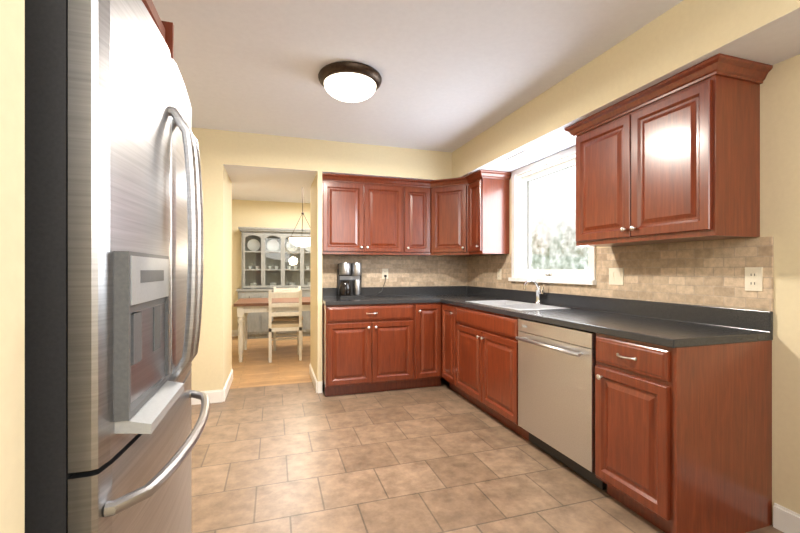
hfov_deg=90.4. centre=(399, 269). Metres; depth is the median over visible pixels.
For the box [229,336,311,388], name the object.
floor
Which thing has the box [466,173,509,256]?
upper cabinet
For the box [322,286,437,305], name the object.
countertop
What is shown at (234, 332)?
baseboard
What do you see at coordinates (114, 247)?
refrigerator
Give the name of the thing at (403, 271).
tile backsplash
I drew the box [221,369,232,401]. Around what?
baseboard
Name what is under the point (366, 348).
base cabinet
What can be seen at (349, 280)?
coffee maker
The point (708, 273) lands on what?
tile backsplash
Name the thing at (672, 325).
countertop
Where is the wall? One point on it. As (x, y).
(680, 36)
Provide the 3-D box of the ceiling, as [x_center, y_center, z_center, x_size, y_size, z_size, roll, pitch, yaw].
[-0.463,-1.309,3.490,3.580,0.060,9.000,0,0,-18]
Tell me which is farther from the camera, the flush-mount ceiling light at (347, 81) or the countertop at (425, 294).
the countertop at (425, 294)
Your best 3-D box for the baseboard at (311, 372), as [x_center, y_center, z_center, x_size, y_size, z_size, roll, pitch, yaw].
[-0.928,1.155,4.280,0.029,0.112,0.814,0,0,-18]
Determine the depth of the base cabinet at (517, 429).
2.80 m
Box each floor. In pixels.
[191,378,783,532]
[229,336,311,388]
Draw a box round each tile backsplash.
[322,255,465,287]
[466,236,773,310]
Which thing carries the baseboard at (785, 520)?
attached to the wall
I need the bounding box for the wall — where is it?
[0,0,799,532]
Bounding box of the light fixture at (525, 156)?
[503,150,549,163]
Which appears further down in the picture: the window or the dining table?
the dining table
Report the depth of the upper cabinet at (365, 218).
4.12 m
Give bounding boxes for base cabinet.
[322,302,441,396]
[442,303,453,389]
[454,305,513,430]
[514,317,528,440]
[595,333,771,532]
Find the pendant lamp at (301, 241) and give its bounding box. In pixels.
[288,187,309,246]
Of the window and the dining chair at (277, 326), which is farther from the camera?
the dining chair at (277, 326)
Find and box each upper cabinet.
[142,0,164,39]
[322,177,405,255]
[406,181,429,255]
[430,178,465,256]
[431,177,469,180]
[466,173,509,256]
[565,53,772,246]
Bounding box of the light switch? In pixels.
[609,268,623,284]
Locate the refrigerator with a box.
[25,0,209,532]
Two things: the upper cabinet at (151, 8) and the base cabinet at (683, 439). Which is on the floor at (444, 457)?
the base cabinet at (683, 439)
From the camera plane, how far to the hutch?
7.22 m
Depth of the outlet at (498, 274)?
4.14 m
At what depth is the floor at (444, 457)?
2.37 m
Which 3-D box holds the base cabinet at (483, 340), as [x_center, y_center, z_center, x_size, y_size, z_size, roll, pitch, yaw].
[0.969,0.773,3.353,0.628,0.876,1.006,0,0,-18]
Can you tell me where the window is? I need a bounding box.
[508,146,596,284]
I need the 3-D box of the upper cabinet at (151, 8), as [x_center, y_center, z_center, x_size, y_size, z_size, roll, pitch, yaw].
[-1.033,-0.737,0.923,0.739,0.275,0.831,0,0,-18]
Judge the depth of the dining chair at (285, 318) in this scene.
6.03 m
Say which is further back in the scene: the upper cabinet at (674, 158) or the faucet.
the faucet
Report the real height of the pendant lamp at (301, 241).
0.945 m
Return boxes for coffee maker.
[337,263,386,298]
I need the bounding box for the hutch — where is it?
[236,227,309,338]
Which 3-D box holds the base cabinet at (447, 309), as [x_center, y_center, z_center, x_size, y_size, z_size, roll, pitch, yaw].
[0.770,0.773,3.982,0.628,0.876,0.314,0,0,-18]
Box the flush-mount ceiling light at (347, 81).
[318,61,381,101]
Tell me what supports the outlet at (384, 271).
attached to the tile backsplash at (403, 271)
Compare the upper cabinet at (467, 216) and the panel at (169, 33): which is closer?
the panel at (169, 33)
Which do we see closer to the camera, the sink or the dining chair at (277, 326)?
the sink
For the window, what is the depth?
3.69 m
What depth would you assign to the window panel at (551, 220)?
3.46 m
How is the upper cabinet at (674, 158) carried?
attached to the wall
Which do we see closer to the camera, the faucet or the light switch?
the light switch
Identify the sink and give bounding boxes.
[466,300,570,310]
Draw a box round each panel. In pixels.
[162,21,173,59]
[527,165,587,268]
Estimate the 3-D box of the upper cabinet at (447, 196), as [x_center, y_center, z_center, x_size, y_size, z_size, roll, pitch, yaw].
[0.628,-0.540,4.458,0.612,0.762,0.611,0,0,-18]
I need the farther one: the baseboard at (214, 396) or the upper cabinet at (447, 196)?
the upper cabinet at (447, 196)
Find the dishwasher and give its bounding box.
[515,319,603,489]
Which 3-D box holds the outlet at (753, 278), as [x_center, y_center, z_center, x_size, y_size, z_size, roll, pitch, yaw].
[1.731,0.046,1.946,0.009,0.116,0.072,0,0,-18]
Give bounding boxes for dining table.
[234,297,309,361]
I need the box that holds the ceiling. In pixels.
[152,0,682,202]
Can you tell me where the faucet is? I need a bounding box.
[523,279,544,303]
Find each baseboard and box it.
[191,388,223,404]
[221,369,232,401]
[232,330,237,335]
[309,364,319,392]
[773,503,799,532]
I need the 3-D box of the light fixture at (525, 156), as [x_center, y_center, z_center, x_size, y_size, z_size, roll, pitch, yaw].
[1.075,-0.962,3.401,0.220,0.012,0.340,0,0,-18]
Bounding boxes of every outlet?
[382,269,387,278]
[497,269,500,279]
[745,267,762,290]
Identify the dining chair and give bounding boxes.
[268,290,301,362]
[273,286,302,350]
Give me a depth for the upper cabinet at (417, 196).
4.31 m
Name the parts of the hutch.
door glass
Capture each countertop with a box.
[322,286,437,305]
[438,286,772,347]
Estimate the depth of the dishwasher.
2.37 m

